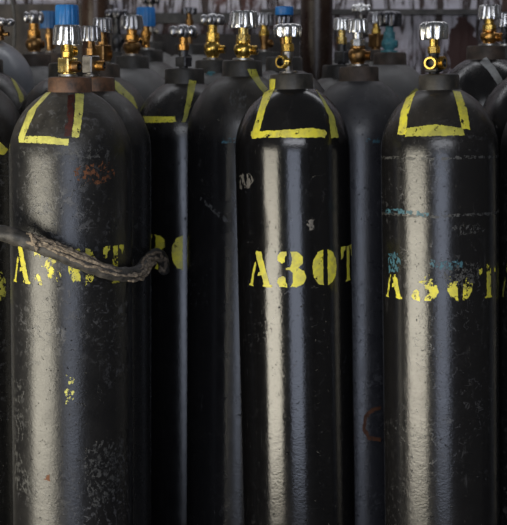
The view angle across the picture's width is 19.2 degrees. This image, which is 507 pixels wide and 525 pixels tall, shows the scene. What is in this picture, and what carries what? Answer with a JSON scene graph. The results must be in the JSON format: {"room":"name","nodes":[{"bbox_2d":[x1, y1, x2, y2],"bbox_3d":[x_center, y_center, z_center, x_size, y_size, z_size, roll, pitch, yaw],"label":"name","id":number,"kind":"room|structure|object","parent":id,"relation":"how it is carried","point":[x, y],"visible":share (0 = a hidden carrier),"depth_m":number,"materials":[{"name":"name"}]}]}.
{"room":"gas cylinder storage","nodes":[
{"label":"gas cylinder storage","id":0,"kind":"room"},
{"bbox_2d":[0,0,501,74],"bbox_3d":[0.000,-0.512,4.546,5.200,2.700,0.150,0,7,0],"label":"wall","id":1,"kind":"structure","parent":0,"point":[464,30],"depth_m":4.44,"materials":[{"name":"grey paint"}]},
{"bbox_2d":[0,4,112,62],"bbox_3d":[-1.508,0.041,4.507,2.185,1.612,0.060,0,7,0],"label":"trim","id":2,"kind":"structure","parent":1,"relation":"attached to","point":[22,27],"depth_m":4.39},
{"bbox_2d":[112,13,229,23],"bbox_3d":[-1.290,-0.722,4.431,2.620,0.030,0.030,0,7,0],"label":"trim","id":3,"kind":"structure","parent":1,"relation":"attached to","point":[160,18],"depth_m":4.42,"materials":[{"name":"metal"}]},
{"bbox_2d":[112,34,299,59],"bbox_3d":[-1.232,0.084,4.517,2.736,1.525,0.050,0,7,0],"label":"trim","id":4,"kind":"structure","parent":1,"relation":"attached to","point":[229,40],"depth_m":4.40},
{"bbox_2d":[260,9,501,14],"bbox_3d":[1.310,-0.740,4.433,2.580,0.016,0.022,0,7,0],"label":"trim","id":5,"kind":"structure","parent":1,"relation":"attached to","point":[296,11],"depth_m":4.42,"materials":[{"name":"metal"}]},
{"bbox_3d":[-0.500,1.201,3.693,8.000,0.500,2.250,0,7,0],"label":"floor","id":6,"kind":"structure","parent":0,"visible":0},
{"bbox_2d":[0,90,19,524],"bbox_3d":[-0.557,0.274,3.003,0.219,1.505,0.219,1,7,11],"label":"gas cylinder","id":7,"kind":"object","parent":6,"relation":"on","point":[9,114],"visible":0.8,"depth_m":2.91,"materials":[{"name":"black metal"}]},
{"bbox_2d":[10,0,15,47],"bbox_3d":[-0.707,0.013,4.433,0.037,1.684,0.009,0,7,0],"label":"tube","id":8,"kind":"object","parent":6,"relation":"on","point":[11,1],"visible":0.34,"depth_m":4.35,"materials":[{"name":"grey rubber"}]},
{"bbox_2d":[0,59,26,110],"bbox_3d":[-0.579,0.223,3.303,0.219,1.534,0.219,-6,9,-43],"label":"gas cylinder","id":9,"kind":"object","parent":6,"relation":"on","point":[9,86],"visible":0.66,"depth_m":3.19,"materials":[{"name":"black metal"}]},
{"bbox_2d":[0,18,34,94],"bbox_3d":[-0.614,0.199,3.523,0.219,1.530,0.219,3,8,27],"label":"gas cylinder","id":10,"kind":"object","parent":6,"relation":"on","point":[15,65],"visible":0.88,"depth_m":3.40,"materials":[{"name":"grey metal"}]},
{"bbox_2d":[22,10,50,85],"bbox_3d":[-0.533,0.162,3.725,0.219,1.557,0.219,-3,8,-27],"label":"gas cylinder","id":11,"kind":"object","parent":6,"relation":"on","point":[38,61],"visible":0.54,"depth_m":3.62,"materials":[{"name":"grey metal"}]},
{"bbox_2d":[24,52,43,53],"bbox_3d":[-0.533,-0.508,3.645,0.050,0.007,0.050,3,7,25],"label":"washer","id":12,"kind":"object","parent":11,"relation":"in","point":[24,52],"depth_m":3.62,"materials":[{"name":"grey metal"}]},
{"bbox_2d":[40,11,61,62],"bbox_3d":[-0.526,0.131,3.948,0.219,1.565,0.219,0,7,0],"label":"gas cylinder","id":13,"kind":"object","parent":6,"relation":"on","point":[48,24],"visible":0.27,"depth_m":3.84,"materials":[{"name":"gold metal"}]},
{"bbox_2d":[19,4,85,115],"bbox_3d":[-0.386,0.233,3.192,0.219,1.542,0.219,2,7,18],"label":"gas cylinder","id":14,"kind":"object","parent":6,"relation":"on","point":[65,14],"visible":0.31,"depth_m":3.08,"materials":[{"name":"black metal"}]},
{"bbox_2d":[74,46,77,55],"bbox_3d":[-0.376,-0.439,3.118,0.016,0.020,0.020,-4,8,-30],"label":"outlet","id":15,"kind":"object","parent":14,"relation":"attached to","point":[75,48],"depth_m":3.11,"materials":[{"name":"gold metal"}]},
{"bbox_2d":[9,25,132,524],"bbox_3d":[-0.332,0.316,2.747,0.227,1.484,0.219,0,7,2],"label":"gas cylinder","id":16,"kind":"object","parent":6,"relation":"on","point":[70,153],"visible":0.96,"depth_m":2.63,"materials":[{"name":"black metal"}]},
{"bbox_2d":[58,74,76,76],"bbox_3d":[-0.330,-0.332,2.670,0.035,0.008,0.035,0,7,0],"label":"washer","id":17,"kind":"object","parent":16,"relation":"in","point":[59,75],"depth_m":2.65,"materials":[{"name":"silver metal"}]},
{"bbox_2d":[71,61,81,71],"bbox_3d":[-0.318,-0.347,2.661,0.021,0.020,0.020,4,8,28],"label":"outlet","id":18,"kind":"object","parent":16,"relation":"attached to","point":[76,66],"depth_m":2.65,"materials":[{"name":"gold metal"}]},
{"bbox_2d":[0,225,169,281],"bbox_3d":[-0.275,-0.017,2.759,0.288,0.160,0.624,6,9,39],"label":"hose","id":19,"kind":"object","parent":16,"relation":"hanging from","point":[55,250],"visible":1,"depth_m":2.57,"materials":[{"name":"grey rubber"}]},
{"bbox_2d":[81,0,109,55],"bbox_3d":[-0.448,-0.479,4.273,0.080,2.700,0.080,0,7,0],"label":"pipe","id":20,"kind":"object","parent":6,"relation":"on","point":[90,9],"visible":0.02,"depth_m":4.21,"materials":[{"name":"metal"}]},
{"bbox_2d":[81,26,150,524],"bbox_3d":[-0.313,0.286,2.967,0.241,1.492,0.219,0,7,0],"label":"gas cylinder","id":21,"kind":"object","parent":6,"relation":"on","point":[104,87],"visible":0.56,"depth_m":2.88,"materials":[{"name":"black metal"}]},
{"bbox_2d":[83,74,99,76],"bbox_3d":[-0.313,-0.359,2.890,0.033,0.008,0.033,0,7,0],"label":"washer","id":22,"kind":"object","parent":21,"relation":"in","point":[84,75],"depth_m":2.88,"materials":[{"name":"grey metal"}]},
{"bbox_2d":[95,61,105,70],"bbox_3d":[-0.298,-0.378,2.884,0.024,0.020,0.020,2,7,15],"label":"outlet","id":23,"kind":"object","parent":21,"relation":"attached to","point":[99,65],"depth_m":2.88,"materials":[{"name":"gold metal"}]},
{"bbox_2d":[105,8,127,63],"bbox_3d":[-0.366,0.105,4.101,0.219,1.581,0.219,0,7,0],"label":"gas cylinder","id":24,"kind":"object","parent":6,"relation":"on","point":[117,41],"visible":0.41,"depth_m":4.00,"materials":[{"name":"grey metal"}]},
{"bbox_2d":[118,38,124,44],"bbox_3d":[-0.356,-0.591,4.013,0.016,0.020,0.020,4,8,30],"label":"outlet","id":25,"kind":"object","parent":24,"relation":"attached to","point":[121,41],"depth_m":4.01,"materials":[{"name":"grey metal"}]},
{"bbox_2d":[92,18,144,110],"bbox_3d":[-0.340,0.212,3.439,0.219,1.525,0.219,3,8,27],"label":"gas cylinder","id":26,"kind":"object","parent":6,"relation":"on","point":[103,49],"visible":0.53,"depth_m":3.33,"materials":[{"name":"black metal"}]},
{"bbox_2d":[115,15,164,100],"bbox_3d":[-0.289,0.178,3.655,0.219,1.542,0.219,3,8,27],"label":"gas cylinder","id":27,"kind":"object","parent":6,"relation":"on","point":[134,67],"visible":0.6,"depth_m":3.54,"materials":[{"name":"grey metal"}]},
{"bbox_2d":[121,54,142,55],"bbox_3d":[-0.289,-0.494,3.575,0.052,0.008,0.052,0,7,0],"label":"washer","id":28,"kind":"object","parent":27,"relation":"in","point":[122,54],"depth_m":3.55,"materials":[{"name":"grey metal"}]},
{"bbox_2d":[136,7,171,79],"bbox_3d":[-0.269,0.137,3.873,0.219,1.572,0.219,0,7,0],"label":"gas cylinder","id":29,"kind":"object","parent":6,"relation":"on","point":[156,63],"visible":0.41,"depth_m":3.76,"materials":[{"name":"black metal"}]},
{"bbox_2d":[139,38,147,45],"bbox_3d":[-0.278,-0.554,3.776,0.020,0.020,0.024,3,7,25],"label":"outlet","id":30,"kind":"object","parent":29,"relation":"attached to","point":[143,41],"depth_m":3.77,"materials":[{"name":"gold metal"}]},
{"bbox_2d":[141,0,171,61],"bbox_3d":[-0.295,0.043,4.401,0.219,1.632,0.219,0,7,0],"label":"gas cylinder","id":31,"kind":"object","parent":6,"relation":"on","point":[154,30],"visible":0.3,"depth_m":4.29,"materials":[{"name":"grey metal"}]},
{"bbox_2d":[153,27,158,33],"bbox_3d":[-0.285,-0.668,4.322,0.016,0.020,0.020,-4,8,-30],"label":"outlet","id":32,"kind":"object","parent":31,"relation":"attached to","point":[155,30],"depth_m":4.32,"materials":[{"name":"grey metal"}]},
{"bbox_2d":[139,24,207,524],"bbox_3d":[-0.149,0.234,3.326,0.225,1.508,0.225,0,7,0],"label":"gas cylinder","id":33,"kind":"object","parent":6,"relation":"on","point":[166,112],"visible":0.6,"depth_m":3.21,"materials":[{"name":"black metal"}]},
{"bbox_2d":[165,7,206,67],"bbox_3d":[-0.176,0.087,4.215,0.219,1.589,0.219,0,7,0],"label":"gas cylinder","id":34,"kind":"object","parent":6,"relation":"on","point":[196,51],"visible":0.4,"depth_m":4.10,"materials":[{"name":"grey metal"}]},
{"bbox_2d":[195,13,225,84],"bbox_3d":[-0.094,0.192,3.538,0.219,1.541,0.219,3,8,27],"label":"gas cylinder","id":35,"kind":"object","parent":6,"relation":"on","point":[212,65],"visible":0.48,"depth_m":3.44,"materials":[{"name":"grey metal"}]},
{"bbox_2d":[203,57,222,59],"bbox_3d":[-0.094,-0.469,3.459,0.047,0.008,0.047,0,7,0],"label":"washer","id":36,"kind":"object","parent":35,"relation":"in","point":[208,58],"depth_m":3.44,"materials":[{"name":"grey metal"}]},
{"bbox_2d":[218,45,225,53],"bbox_3d":[-0.077,-0.490,3.451,0.025,0.020,0.020,2,7,18],"label":"outlet","id":37,"kind":"object","parent":35,"relation":"attached to","point":[221,48],"depth_m":3.44,"materials":[{"name":"gold metal"}]},
{"bbox_2d":[187,10,268,524],"bbox_3d":[-0.029,0.252,3.108,0.229,1.526,0.219,0,7,-2],"label":"gas cylinder","id":38,"kind":"object","parent":6,"relation":"on","point":[214,435],"visible":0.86,"depth_m":3.00,"materials":[{"name":"black metal"}]},
{"bbox_2d":[232,58,253,59],"bbox_3d":[-0.021,-0.410,3.029,0.044,0.008,0.044,0,7,0],"label":"washer","id":39,"kind":"object","parent":38,"relation":"in","point":[233,58],"depth_m":3.01,"materials":[{"name":"silver metal"}]},
{"bbox_2d":[249,45,258,54],"bbox_3d":[-0.004,-0.427,3.021,0.025,0.020,0.020,2,7,18],"label":"outlet","id":40,"kind":"object","parent":38,"relation":"attached to","point":[253,50],"depth_m":3.01,"materials":[{"name":"gold metal"}]},
{"bbox_2d":[250,13,280,71],"bbox_3d":[0.026,0.165,3.726,0.219,1.550,0.219,-6,9,-43],"label":"gas cylinder","id":41,"kind":"object","parent":6,"relation":"on","point":[265,20],"visible":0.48,"depth_m":3.62,"materials":[{"name":"grey metal"}]},
{"bbox_2d":[267,40,273,47],"bbox_3d":[0.037,-0.533,3.649,0.017,0.020,0.020,-4,8,-30],"label":"outlet","id":42,"kind":"object","parent":41,"relation":"attached to","point":[270,43],"depth_m":3.64,"materials":[{"name":"gold metal"}]},
{"bbox_2d":[262,6,324,93],"bbox_3d":[0.067,0.209,3.368,0.219,1.547,0.219,6,9,43],"label":"gas cylinder","id":43,"kind":"object","parent":6,"relation":"on","point":[284,14],"visible":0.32,"depth_m":3.26,"materials":[{"name":"black metal"}]},
{"bbox_2d":[235,23,355,524],"bbox_3d":[0.088,0.292,2.911,0.245,1.495,0.219,0,7,0],"label":"gas cylinder","id":44,"kind":"object","parent":6,"relation":"on","point":[293,156],"visible":1,"depth_m":2.80,"materials":[{"name":"black metal"}]},
{"bbox_2d":[275,55,290,68],"bbox_3d":[0.056,-0.377,2.820,0.025,0.025,0.021,5,9,38],"label":"outlet","id":45,"kind":"object","parent":44,"relation":"attached to","point":[282,62],"depth_m":2.82,"materials":[{"name":"gold metal"}]},
{"bbox_2d":[279,71,297,73],"bbox_3d":[0.066,-0.358,2.833,0.036,0.008,0.036,-1,7,0],"label":"washer","id":46,"kind":"object","parent":44,"relation":"in","point":[280,72],"depth_m":2.82,"materials":[{"name":"grey metal"}]},
{"bbox_2d":[300,0,332,79],"bbox_3d":[0.157,-0.416,3.742,0.080,2.700,0.080,0,7,0],"label":"pipe","id":47,"kind":"object","parent":6,"relation":"on","point":[316,40],"visible":0.02,"depth_m":3.69,"materials":[{"name":"brown metal"}]},
{"bbox_2d":[317,18,349,90],"bbox_3d":[0.199,0.196,3.548,0.219,1.530,0.219,-2,7,-18],"label":"gas cylinder","id":48,"kind":"object","parent":6,"relation":"on","point":[330,73],"visible":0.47,"depth_m":3.45,"materials":[{"name":"black metal"}]},
{"bbox_2d":[333,3,370,64],"bbox_3d":[0.284,0.090,4.160,0.219,1.597,0.219,3,8,27],"label":"gas cylinder","id":49,"kind":"object","parent":6,"relation":"on","point":[360,8],"visible":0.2,"depth_m":4.05,"materials":[{"name":"silver metal"}]},
{"bbox_2d":[323,19,401,524],"bbox_3d":[0.224,0.254,3.152,0.248,1.515,0.219,-1,7,0],"label":"gas cylinder","id":50,"kind":"object","parent":6,"relation":"on","point":[365,104],"visible":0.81,"depth_m":3.03,"materials":[{"name":"black metal"}]},
{"bbox_2d":[347,64,368,65],"bbox_3d":[0.214,-0.403,3.074,0.046,0.008,0.046,-1,7,0],"label":"washer","id":51,"kind":"object","parent":50,"relation":"in","point":[347,64],"depth_m":3.05,"materials":[{"name":"grey metal"}]},
{"bbox_2d":[365,51,370,59],"bbox_3d":[0.229,-0.423,3.069,0.021,0.020,0.020,1,7,10],"label":"outlet","id":52,"kind":"object","parent":50,"relation":"attached to","point":[367,53],"depth_m":3.06,"materials":[{"name":"gold metal"}]},
{"bbox_2d":[364,12,383,65],"bbox_3d":[0.315,0.133,3.943,0.219,1.562,0.219,-3,8,-27],"label":"gas cylinder","id":53,"kind":"object","parent":6,"relation":"on","point":[375,38],"visible":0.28,"depth_m":3.84,"materials":[{"name":"gold metal"}]},
{"bbox_2d":[372,11,419,100],"bbox_3d":[0.332,0.162,3.725,0.219,1.555,0.219,-3,8,-27],"label":"gas cylinder","id":54,"kind":"object","parent":6,"relation":"on","point":[394,71],"visible":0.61,"depth_m":3.61,"materials":[{"name":"grey metal"}]},
{"bbox_2d":[380,50,397,51],"bbox_3d":[0.329,-0.512,3.645,0.043,0.008,0.043,0,7,0],"label":"washer","id":55,"kind":"object","parent":54,"relation":"in","point":[381,50],"depth_m":3.63,"materials":[{"name":"teal paint"}]},
{"bbox_2d":[381,21,499,524],"bbox_3d":[0.361,0.296,2.865,0.245,1.497,0.219,0,7,0],"label":"gas cylinder","id":56,"kind":"object","parent":6,"relation":"on","point":[440,147],"visible":1,"depth_m":2.75,"materials":[{"name":"black metal"}]},
{"bbox_2d":[424,56,437,69],"bbox_3d":[0.329,-0.368,2.771,0.025,0.025,0.024,3,7,22],"label":"outlet","id":57,"kind":"object","parent":56,"relation":"attached to","point":[431,62],"depth_m":2.76,"materials":[{"name":"gold metal"}]},
{"bbox_2d":[437,56,446,69],"bbox_3d":[0.346,-0.370,2.779,0.018,0.025,0.025,4,8,30],"label":"outlet","id":58,"kind":"object","parent":56,"relation":"attached to","point":[441,61],"depth_m":2.77,"materials":[{"name":"gold metal"}]},
{"bbox_2d":[449,5,506,105],"bbox_3d":[0.507,0.210,3.353,0.219,1.550,0.219,-3,8,-27],"label":"gas cylinder","id":59,"kind":"object","parent":6,"relation":"on","point":[484,67],"visible":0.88,"depth_m":3.23,"materials":[{"name":"black metal"}]},
{"bbox_2d":[479,43,498,45],"bbox_3d":[0.513,-0.474,3.272,0.044,0.007,0.044,-1,7,-5],"label":"washer","id":60,"kind":"object","parent":59,"relation":"in","point":[483,44],"depth_m":3.25,"materials":[{"name":"silver metal"}]},
{"bbox_2d":[495,33,502,41],"bbox_3d":[0.530,-0.490,3.264,0.024,0.020,0.020,2,7,20],"label":"outlet","id":61,"kind":"object","parent":59,"relation":"attached to","point":[498,36],"depth_m":3.26,"materials":[{"name":"gold metal"}]},
{"bbox_2d":[483,78,506,205],"bbox_3d":[0.571,0.248,3.142,0.219,1.523,0.219,-3,8,-27],"label":"gas cylinder","id":62,"kind":"object","parent":6,"relation":"on","point":[495,104],"visible":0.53,"depth_m":3.02,"materials":[{"name":"black metal"}]},
{"bbox_2d":[496,12,506,59],"bbox_3d":[0.588,0.188,3.562,0.219,1.544,0.219,-6,9,-43],"label":"gas cylinder","id":63,"kind":"object","parent":6,"relation":"on","point":[502,23],"visible":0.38,"depth_m":3.46,"materials":[{"name":"silver metal"}]},
{"bbox_2d":[499,122,506,524],"bbox_3d":[0.585,0.290,2.920,0.225,1.494,0.219,0,7,-2],"label":"gas cylinder","id":64,"kind":"object","parent":6,"relation":"on","point":[503,148],"visible":0.91,"depth_m":2.87,"materials":[{"name":"black metal"}]},
{"bbox_2d":[502,0,506,11],"bbox_3d":[0.721,-0.468,4.174,0.060,2.700,0.060,0,7,0],"label":"wall post","id":65,"kind":"object","parent":6,"relation":"on","point":[504,2],"visible":0.02,"depth_m":4.13,"materials":[{"name":"brown paint"}]}
]}

